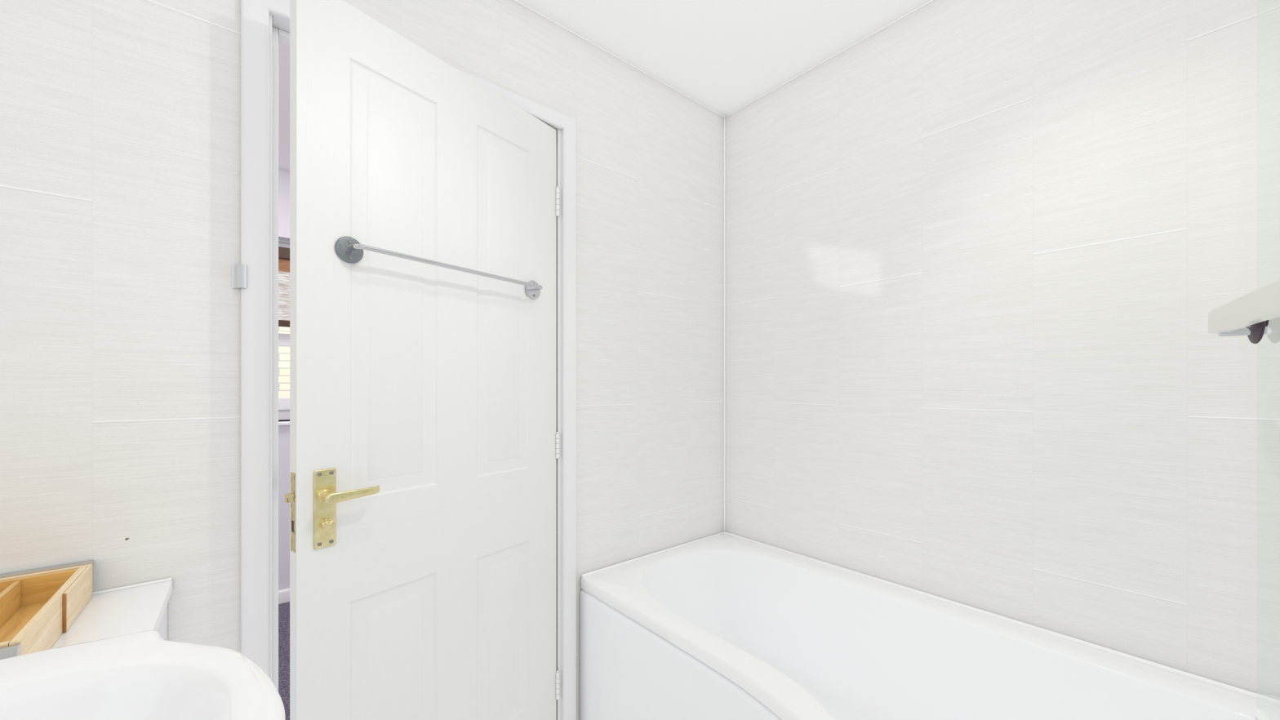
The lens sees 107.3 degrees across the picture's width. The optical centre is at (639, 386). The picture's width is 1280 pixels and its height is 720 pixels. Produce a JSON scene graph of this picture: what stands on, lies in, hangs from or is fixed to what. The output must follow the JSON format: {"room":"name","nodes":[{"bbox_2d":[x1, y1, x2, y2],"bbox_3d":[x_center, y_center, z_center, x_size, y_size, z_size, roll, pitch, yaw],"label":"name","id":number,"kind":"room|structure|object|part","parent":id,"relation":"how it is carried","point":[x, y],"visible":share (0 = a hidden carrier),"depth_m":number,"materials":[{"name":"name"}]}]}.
{"room":"bathroom","nodes":[
{"label":"bathroom","id":0,"kind":"room"},
{"bbox_2d":[278,168,289,590],"bbox_3d":[-2.047,0.002,2.594,3.600,2.336,0.250,0,0,-40],"label":"wall","id":1,"kind":"structure","parent":0,"point":[283,175],"depth_m":2.54,"materials":[{"name":"white paint"}]},
{"bbox_2d":[278,242,289,425],"bbox_3d":[-2.173,-0.296,2.433,1.380,1.012,0.235,0,0,-40],"label":"window","id":2,"kind":"structure","parent":1,"relation":"in","point":[283,339],"depth_m":2.63,"materials":[{"name":"white plastic"}]},
{"bbox_2d":[278,246,289,327],"bbox_3d":[-2.153,-0.540,2.408,1.240,0.430,0.044,0,0,-40],"label":"window blind","id":3,"kind":"object","parent":2,"relation":"attached to","point":[283,252],"visible":0.02,"depth_m":2.57,"materials":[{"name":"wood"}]},
{"bbox_3d":[-2.153,-0.725,2.408,1.240,0.060,0.044,0,0,-40],"label":"head rail","id":4,"kind":"part","parent":3,"relation":"part of","materials":[{"name":"brown wood"}]},
{"bbox_3d":[-2.151,0.200,2.406,1.380,0.020,0.165,0,0,-40],"label":"sill","id":5,"kind":"part","parent":2,"relation":"part of","materials":[{"name":"white plastic"}]},
{"bbox_3d":[-2.219,-0.306,2.487,1.190,0.882,0.070,0,0,-40],"label":"sash","id":6,"kind":"part","parent":2,"relation":"part of","materials":[{"name":"white plastic"}]},
{"bbox_2d":[278,588,289,604],"bbox_3d":[-1.962,1.130,2.492,3.600,0.068,0.014,0,0,-40],"label":"baseboard","id":7,"kind":"structure","parent":1,"relation":"attached to","point":[284,594],"depth_m":2.53,"materials":[{"name":"white wood"}]},
{"bbox_2d":[278,601,289,719],"bbox_3d":[-1.411,1.192,1.831,3.800,0.056,1.755,0,0,-40],"label":"floor","id":8,"kind":"structure","parent":0,"point":[283,608],"depth_m":2.03,"materials":[{"name":"grey carpet"}]},
{"bbox_2d":[0,0,724,719],"bbox_3d":[-0.895,0.002,1.055,3.200,2.336,0.100,0,0,-40],"label":"wall","id":9,"kind":"structure","parent":0,"point":[120,120],"depth_m":0.97,"materials":[{"name":"tile"}]},
{"bbox_2d":[232,264,247,288],"bbox_3d":[-0.857,-0.234,1.007,0.029,0.050,0.012,0,0,19],"label":"clip","id":10,"kind":"object","parent":9,"relation":"attached to","point":[239,271],"visible":1,"depth_m":1.00,"materials":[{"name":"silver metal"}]},
{"bbox_2d":[240,0,576,719],"bbox_3d":[-0.566,0.147,1.317,0.839,2.046,0.118,0,0,-40],"label":"door frame","id":11,"kind":"structure","parent":9,"relation":"attached to","point":[264,24],"depth_m":1.05,"materials":[{"name":"white wood"}]},
{"bbox_2d":[284,0,559,719],"bbox_3d":[-0.469,0.170,1.216,0.087,1.984,0.730,0,0,36],"label":"door","id":12,"kind":"structure","parent":9,"relation":"in","point":[424,441],"depth_m":1.14,"materials":[{"name":"white wood"}]},
{"bbox_3d":[-0.696,0.253,0.944,0.023,0.158,0.002,0,0,36],"label":"latch plate","id":13,"kind":"part","parent":12,"relation":"part of","materials":[{"name":"gold metal"}]},
{"bbox_3d":[-0.651,0.253,0.973,0.004,0.161,0.041,0,0,36],"label":"handle plate","id":14,"kind":"part","parent":12,"relation":"part of","materials":[{"name":"gold metal"}]},
{"bbox_3d":[-0.594,0.226,0.979,0.016,0.021,0.105,0,0,32],"label":"lever","id":15,"kind":"part","parent":12,"relation":"part of","materials":[{"name":"gold metal"}]},
{"bbox_2d":[334,236,542,298],"bbox_3d":[-0.456,-0.292,1.207,0.049,0.056,0.571,0,0,36],"label":"towel rail","id":16,"kind":"object","parent":12,"relation":"attached to","point":[348,249],"visible":1,"depth_m":1.05,"materials":[{"name":"silver metal"}]},
{"bbox_3d":[-0.624,-0.292,1.010,0.005,0.056,0.056,0,0,36],"label":"plate","id":17,"kind":"part","parent":16,"relation":"part of","materials":[{"name":"silver metal"}]},
{"bbox_3d":[-0.324,-0.292,1.429,0.005,0.056,0.056,0,0,36],"label":"plate","id":18,"kind":"part","parent":16,"relation":"part of","materials":[{"name":"silver metal"}]},
{"bbox_2d":[513,0,724,117],"bbox_3d":[-0.824,-1.165,1.047,3.098,0.007,0.007,0,0,-40],"label":"trim","id":19,"kind":"structure","parent":9,"relation":"attached to","point":[516,1],"depth_m":1.65,"materials":[{"name":"white plastic"}]},
{"bbox_2d":[278,0,929,171],"bbox_3d":[-0.925,-1.191,1.248,3.800,0.050,3.755,0,0,-40],"label":"ceiling","id":20,"kind":"structure","parent":0,"point":[724,55],"depth_m":1.57,"materials":[{"name":"white paint"}]},
{"bbox_2d":[725,0,1279,700],"bbox_3d":[0.904,0.002,1.473,0.100,2.336,1.760,0,0,-40],"label":"wall","id":21,"kind":"structure","parent":0,"point":[980,254],"depth_m":1.24,"materials":[{"name":"tile"}]},
{"bbox_2d":[724,117,725,531],"bbox_3d":[0.366,-0.268,2.038,0.007,1.796,0.007,0,0,-40],"label":"trim","id":22,"kind":"structure","parent":21,"relation":"attached to","point":[724,117],"depth_m":2.04,"materials":[{"name":"white plastic"}]},
{"bbox_2d":[724,0,933,117],"bbox_3d":[0.866,-1.165,1.440,0.007,0.007,1.558,0,0,-40],"label":"trim","id":23,"kind":"structure","parent":21,"relation":"attached to","point":[930,1],"depth_m":1.64,"materials":[{"name":"white plastic"}]},
{"bbox_3d":[-0.325,1.195,0.449,3.300,0.050,1.760,0,0,-40],"label":"floor","id":24,"kind":"structure","parent":0,"visible":0},
{"bbox_2d":[50,577,172,648],"bbox_3d":[-1.045,0.777,0.607,0.596,0.785,0.397,0,0,-40],"label":"vanity unit","id":25,"kind":"object","parent":24,"relation":"on","point":[142,606],"visible":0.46,"depth_m":0.82,"materials":[{"name":"white laminate"}]},
{"bbox_2d":[0,560,94,659],"bbox_3d":[-1.016,0.357,0.645,0.294,0.066,0.368,0,0,-40],"label":"wooden box","id":26,"kind":"object","parent":25,"relation":"on","point":[37,606],"visible":0.88,"depth_m":0.77,"materials":[{"name":"brown wood"}]},
{"bbox_3d":[-0.912,0.359,0.517,0.269,0.062,0.008,0,0,-40],"label":"panel","id":27,"kind":"part","parent":26,"relation":"part of","materials":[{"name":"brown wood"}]},
{"bbox_3d":[-1.115,0.360,0.762,0.269,0.060,0.010,0,0,-40],"label":"panel","id":28,"kind":"part","parent":26,"relation":"part of","materials":[{"name":"brown wood"}]},
{"bbox_3d":[-1.119,0.359,0.773,0.288,0.062,0.010,0,0,-40],"label":"rail","id":29,"kind":"part","parent":26,"relation":"part of","materials":[{"name":"brown wood"}]},
{"bbox_3d":[-0.958,0.359,0.802,0.003,0.062,0.151,0,0,-40],"label":"sliding rail","id":30,"kind":"part","parent":26,"relation":"part of","materials":[{"name":"brown wood"}]},
{"bbox_3d":[-0.837,0.790,0.796,0.018,0.760,0.368,0,0,-40],"label":"panel","id":31,"kind":"part","parent":25,"relation":"part of","materials":[{"name":"white"}]},
{"bbox_2d":[0,630,285,719],"bbox_3d":[-0.613,0.752,0.349,0.554,0.836,0.587,0,0,-40],"label":"washbasin","id":32,"kind":"object","parent":24,"relation":"on","point":[143,675],"visible":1,"depth_m":0.55,"materials":[{"name":"white ceramic"}]},
{"bbox_2d":[580,533,1279,719],"bbox_3d":[0.536,0.902,1.167,0.849,0.535,1.551,0,0,-40],"label":"bathtub","id":33,"kind":"object","parent":24,"relation":"on","point":[724,626],"visible":1,"depth_m":1.35,"materials":[{"name":"white plastic"}]},
{"bbox_3d":[0.271,0.923,0.945,0.084,0.494,1.557,0,0,-34],"label":"bath panel","id":34,"kind":"part","parent":33,"relation":"part of","materials":[{"name":"white plastic"}]},
{"bbox_2d":[581,531,1279,705],"bbox_3d":[0.578,0.636,1.217,0.737,0.015,1.544,0,0,-40],"label":"sealant","id":35,"kind":"structure","parent":33,"relation":"attached to","point":[1228,686],"depth_m":1.29,"materials":[{"name":"white plastic"}]},
{"bbox_2d":[1208,279,1279,719],"bbox_3d":[0.916,-0.114,0.631,0.085,1.493,0.761,0,0,39],"label":"screen","id":36,"kind":"object","parent":33,"relation":"on","point":[1249,314],"visible":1,"depth_m":0.78,"materials":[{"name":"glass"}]},
{"bbox_3d":[1.133,-0.105,0.886,0.055,0.021,0.021,0,0,40],"label":"rail post","id":37,"kind":"part","parent":36,"relation":"part of","materials":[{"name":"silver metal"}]},
{"bbox_3d":[0.940,-0.123,0.706,0.022,0.045,0.576,0,0,40],"label":"hand rail","id":38,"kind":"part","parent":36,"relation":"part of","materials":[{"name":"metal"}]},
{"label":"outside","id":39,"kind":"structure","parent":0,"visible":0},
{"bbox_2d":[278,326,289,397],"bbox_3d":[-4.179,0.420,4.371,10.000,7.500,0.200,0,0,-40],"label":"wall","id":40,"kind":"structure","parent":39,"point":[283,352],"depth_m":4.74,"materials":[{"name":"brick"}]}
]}

